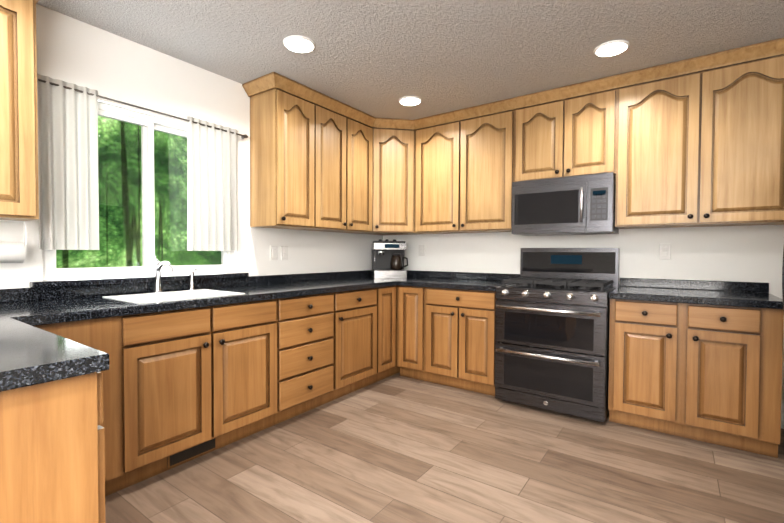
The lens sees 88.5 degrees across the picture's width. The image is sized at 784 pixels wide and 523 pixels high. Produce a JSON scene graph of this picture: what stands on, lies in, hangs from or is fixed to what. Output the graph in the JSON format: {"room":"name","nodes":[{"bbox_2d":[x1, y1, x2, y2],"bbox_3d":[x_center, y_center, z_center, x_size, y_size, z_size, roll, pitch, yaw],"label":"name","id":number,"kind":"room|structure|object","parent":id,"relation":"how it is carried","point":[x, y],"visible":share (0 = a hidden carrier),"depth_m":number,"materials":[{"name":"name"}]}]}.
{"room":"kitchen","nodes":[
{"label":"kitchen","id":0,"kind":"room"},
{"bbox_2d":[0,4,382,288],"bbox_3d":[-1.743,-0.123,2.395,0.150,2.440,5.755,1,1,35],"label":"wall","id":1,"kind":"structure","parent":0,"point":[104,63],"depth_m":2.63,"materials":[{"name":"white paint"}]},
{"bbox_2d":[0,0,38,220],"bbox_3d":[-2.004,-0.758,1.554,0.373,1.133,1.052,1,1,35],"label":"upper cabinet","id":2,"kind":"object","parent":1,"relation":"attached to","point":[19,194],"visible":1,"depth_m":1.80,"materials":[{"name":"brown wood"}]},
{"bbox_2d":[0,220,26,262],"bbox_3d":[-1.905,-0.094,1.866,0.104,0.206,0.313,1,1,35],"label":"paper towel holder","id":3,"kind":"object","parent":2,"relation":"attached to","point":[13,252],"visible":1,"depth_m":1.93,"materials":[{"name":"white"}]},
{"bbox_2d":[42,102,234,279],"bbox_3d":[-1.570,-0.423,2.629,0.080,1.028,1.153,1,1,35],"label":"window","id":4,"kind":"structure","parent":1,"relation":"in","point":[149,124],"depth_m":2.59,"materials":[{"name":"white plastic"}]},
{"bbox_2d":[37,73,247,250],"bbox_3d":[-1.478,-0.521,2.562,0.070,0.900,1.275,1,1,35],"label":"curtains","id":5,"kind":"object","parent":1,"relation":"attached to","point":[68,182],"visible":0.96,"depth_m":2.23,"materials":[{"name":"fabric"}]},
{"bbox_2d":[270,246,277,259],"bbox_3d":[-0.977,-0.070,3.332,0.009,0.116,0.072,1,1,35],"label":"electrical outlet plate","id":6,"kind":"object","parent":1,"relation":"attached to","point":[273,249],"depth_m":3.33,"materials":[{"name":"white plastic"}]},
{"bbox_2d":[246,74,309,229],"bbox_3d":[-0.846,-0.813,3.218,0.328,1.084,0.439,1,1,35],"label":"upper cabinet","id":7,"kind":"object","parent":1,"relation":"attached to","point":[279,106],"depth_m":3.05,"materials":[{"name":"brown wood"}]},
{"bbox_2d":[281,246,287,259],"bbox_3d":[-0.914,-0.072,3.423,0.008,0.116,0.072,1,1,35],"label":"electrical outlet plate","id":8,"kind":"object","parent":1,"relation":"attached to","point":[284,249],"depth_m":3.42,"materials":[{"name":"white plastic"}]},
{"bbox_2d":[308,88,373,233],"bbox_3d":[-0.521,-0.821,3.638,0.371,1.084,0.871,1,1,35],"label":"upper cabinet","id":9,"kind":"object","parent":1,"relation":"attached to","point":[341,134],"depth_m":3.51,"materials":[{"name":"brown wood"}]},
{"bbox_2d":[370,117,413,234],"bbox_3d":[-0.042,-0.828,4.104,0.611,1.084,0.670,1,1,35],"label":"upper cabinet","id":10,"kind":"object","parent":1,"relation":"attached to","point":[391,136],"depth_m":3.90,"materials":[{"name":"brown wood"}]},
{"bbox_2d":[37,0,783,119],"bbox_3d":[-0.046,-1.359,1.165,4.300,0.100,5.755,1,1,35],"label":"ceiling","id":11,"kind":"structure","parent":0,"point":[377,58],"depth_m":2.40,"materials":[{"name":"white paint"}]},
{"bbox_2d":[283,35,315,52],"bbox_3d":[-0.569,-1.331,2.474,0.191,0.016,0.191,1,1,35],"label":"recessed light","id":12,"kind":"object","parent":11,"relation":"in","point":[299,44],"depth_m":2.45,"materials":[{"name":"white plastic"}]},
{"bbox_2d":[399,96,421,105],"bbox_3d":[0.152,-1.347,3.384,0.191,0.016,0.191,1,1,35],"label":"recessed light","id":13,"kind":"object","parent":11,"relation":"in","point":[406,100],"depth_m":3.35,"materials":[{"name":"white plastic"}]},
{"bbox_2d":[594,40,629,56],"bbox_3d":[1.367,-1.323,2.507,0.191,0.016,0.191,1,1,35],"label":"recessed light","id":14,"kind":"object","parent":11,"relation":"in","point":[614,47],"depth_m":2.48,"materials":[{"name":"white plastic"}]},
{"bbox_2d":[105,372,783,522],"bbox_3d":[-0.059,1.180,1.219,4.300,0.100,5.755,1,1,35],"label":"floor","id":15,"kind":"structure","parent":0,"point":[396,448],"depth_m":2.12,"materials":[{"name":"brown wood"}]},
{"bbox_2d":[0,362,115,522],"bbox_3d":[-1.130,0.703,0.924,0.520,0.856,0.645,1,1,35],"label":"base cabinet","id":16,"kind":"object","parent":15,"relation":"on","point":[58,437],"depth_m":0.95,"materials":[{"name":"brown wood"}]},
{"bbox_2d":[0,313,108,391],"bbox_3d":[-1.272,0.250,1.007,0.912,0.042,0.669,1,1,35],"label":"countertop","id":17,"kind":"structure","parent":16,"relation":"on","point":[31,354],"depth_m":1.00,"materials":[{"name":"stone"}]},
{"bbox_2d":[35,314,143,491],"bbox_3d":[-1.613,0.679,1.925,0.628,0.856,0.464,1,1,35],"label":"base cabinet","id":18,"kind":"object","parent":15,"relation":"on","point":[119,336],"depth_m":1.89,"materials":[{"name":"brown wood"}]},
{"bbox_2d":[140,326,267,479],"bbox_3d":[-1.256,0.798,2.430,0.628,0.600,0.800,1,1,35],"label":"base cabinet","id":19,"kind":"object","parent":15,"relation":"on","point":[167,390],"depth_m":2.20,"materials":[{"name":"brown wood"}]},
{"bbox_2d":[170,438,214,465],"bbox_3d":[-1.102,1.053,2.236,0.004,0.060,0.255,1,1,35],"label":"vent grille","id":20,"kind":"object","parent":19,"relation":"attached to","point":[177,459],"depth_m":2.23,"materials":[{"name":"grey"}]},
{"bbox_2d":[212,291,343,427],"bbox_3d":[-0.840,0.660,3.009,0.628,0.856,0.660,1,1,35],"label":"base cabinet","id":21,"kind":"object","parent":15,"relation":"on","point":[305,334],"depth_m":2.75,"materials":[{"name":"brown wood"}]},
{"bbox_2d":[344,287,383,394],"bbox_3d":[-0.516,0.652,3.465,0.628,0.856,0.591,1,1,35],"label":"base cabinet","id":22,"kind":"object","parent":15,"relation":"on","point":[363,308],"depth_m":3.33,"materials":[{"name":"brown wood"}]},
{"bbox_2d":[384,286,395,378],"bbox_3d":[-0.320,0.647,3.740,0.628,0.856,0.333,1,1,35],"label":"base cabinet","id":23,"kind":"object","parent":15,"relation":"on","point":[390,291],"depth_m":3.65,"materials":[{"name":"brown wood"}]},
{"bbox_2d":[396,286,399,372],"bbox_3d":[-0.050,0.640,4.119,0.628,0.856,0.699,1,1,35],"label":"base cabinet","id":24,"kind":"object","parent":15,"relation":"on","point":[397,368],"depth_m":3.74,"materials":[{"name":"brown wood"}]},
{"bbox_2d":[0,253,407,322],"bbox_3d":[-0.969,0.173,2.787,0.660,0.461,3.922,1,1,35],"label":"countertop","id":25,"kind":"structure","parent":24,"relation":"on","point":[60,301],"depth_m":2.40,"materials":[{"name":"stone"}]},
{"bbox_2d":[103,289,244,302],"bbox_3d":[-1.263,0.304,2.365,0.458,0.216,0.598,1,1,35],"label":"sink basin","id":26,"kind":"object","parent":25,"relation":"in","point":[158,296],"depth_m":2.46,"materials":[{"name":"white ceramic"}]},
{"bbox_2d":[151,253,196,292],"bbox_3d":[-1.341,0.071,2.551,0.215,0.249,0.272,1,1,35],"label":"faucet","id":27,"kind":"object","parent":25,"relation":"on","point":[158,266],"depth_m":2.53,"materials":[{"name":"silver metal"}]},
{"bbox_2d":[372,239,407,277],"bbox_3d":[-0.033,-0.032,4.178,0.403,0.395,0.403,1,1,35],"label":"coffee maker","id":28,"kind":"object","parent":25,"relation":"on","point":[388,257],"visible":1,"depth_m":4.10,"materials":[{"name":"silver plastic"}]},
{"bbox_2d":[396,285,431,381],"bbox_3d":[0.368,0.647,3.866,0.383,0.856,0.626,1,1,35],"label":"base cabinet","id":29,"kind":"object","parent":15,"relation":"on","point":[414,304],"depth_m":3.61,"materials":[{"name":"brown wood"}]},
{"bbox_2d":[432,288,496,395],"bbox_3d":[0.704,0.654,3.627,0.723,0.856,0.626,1,1,35],"label":"base cabinet","id":30,"kind":"object","parent":15,"relation":"on","point":[463,321],"depth_m":3.33,"materials":[{"name":"brown wood"}]},
{"bbox_2d":[400,270,519,291],"bbox_3d":[0.624,0.168,3.663,0.918,0.110,0.646,1,1,35],"label":"countertop","id":31,"kind":"structure","parent":30,"relation":"on","point":[432,279],"depth_m":3.75,"materials":[{"name":"stone"}]},
{"bbox_2d":[495,248,619,421],"bbox_3d":[1.287,0.493,3.141,0.766,1.205,0.736,1,1,35],"label":"range","id":32,"kind":"object","parent":15,"relation":"on","point":[552,315],"visible":0.96,"depth_m":2.92,"materials":[{"name":"grey metal"}]},
{"bbox_2d":[608,299,783,457],"bbox_3d":[1.984,0.680,2.715,0.851,0.856,0.626,1,1,35],"label":"base cabinet","id":33,"kind":"object","parent":15,"relation":"on","point":[711,374],"depth_m":2.43,"materials":[{"name":"brown wood"}]},
{"bbox_2d":[609,278,782,308],"bbox_3d":[1.988,0.196,2.695,0.873,0.110,0.642,1,1,35],"label":"countertop","id":34,"kind":"structure","parent":33,"relation":"on","point":[724,293],"depth_m":2.69,"materials":[{"name":"stone"}]},
{"bbox_2d":[782,248,783,310],"bbox_3d":[1.690,0.267,1.053,0.869,1.750,0.900,1,1,35],"label":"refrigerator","id":35,"kind":"object","parent":15,"relation":"on","point":[783,279],"visible":1,"depth_m":1.59,"materials":[{"name":"grey metal"}]},
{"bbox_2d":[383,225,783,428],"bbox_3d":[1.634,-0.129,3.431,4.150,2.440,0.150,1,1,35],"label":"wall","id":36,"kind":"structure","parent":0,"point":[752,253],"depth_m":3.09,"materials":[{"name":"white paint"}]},
{"bbox_2d":[418,245,424,255],"bbox_3d":[0.313,-0.118,4.273,0.072,0.116,0.008,1,1,35],"label":"electrical outlet plate","id":37,"kind":"object","parent":36,"relation":"attached to","point":[421,247],"depth_m":4.27,"materials":[{"name":"white plastic"}]},
{"bbox_2d":[410,95,525,233],"bbox_3d":[0.703,-0.817,3.758,1.111,1.084,0.370,1,1,35],"label":"upper cabinet","id":38,"kind":"object","parent":36,"relation":"attached to","point":[465,163],"depth_m":3.62,"materials":[{"name":"brown wood"}]},
{"bbox_2d":[522,74,617,180],"bbox_3d":[1.418,-0.999,3.272,0.749,0.693,0.327,1,1,35],"label":"upper cabinet","id":39,"kind":"object","parent":36,"relation":"attached to","point":[568,131],"depth_m":3.10,"materials":[{"name":"brown wood"}]},
{"bbox_2d":[512,172,618,235],"bbox_3d":[1.384,-0.435,3.237,0.733,0.427,0.440,1,1,35],"label":"microwave","id":40,"kind":"object","parent":39,"relation":"attached to","point":[579,205],"visible":1,"depth_m":3.07,"materials":[{"name":"grey metal"}]},
{"bbox_2d":[659,244,670,258],"bbox_3d":[2.058,-0.073,3.031,0.072,0.116,0.008,1,1,35],"label":"electrical outlet plate","id":41,"kind":"object","parent":36,"relation":"attached to","point":[664,251],"depth_m":3.03,"materials":[{"name":"white plastic"}]},
{"bbox_2d":[615,38,783,228],"bbox_3d":[2.094,-0.790,2.794,1.046,1.084,0.327,1,1,35],"label":"upper cabinet","id":42,"kind":"object","parent":36,"relation":"attached to","point":[698,141],"depth_m":2.63,"materials":[{"name":"brown wood"}]},
{"label":"outside","id":43,"kind":"structure","parent":0,"visible":0},
{"bbox_2d":[56,116,220,267],"bbox_3d":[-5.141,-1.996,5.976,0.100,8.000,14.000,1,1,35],"label":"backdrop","id":44,"kind":"structure","parent":43,"point":[164,174],"depth_m":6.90,"materials":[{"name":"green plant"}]}
]}

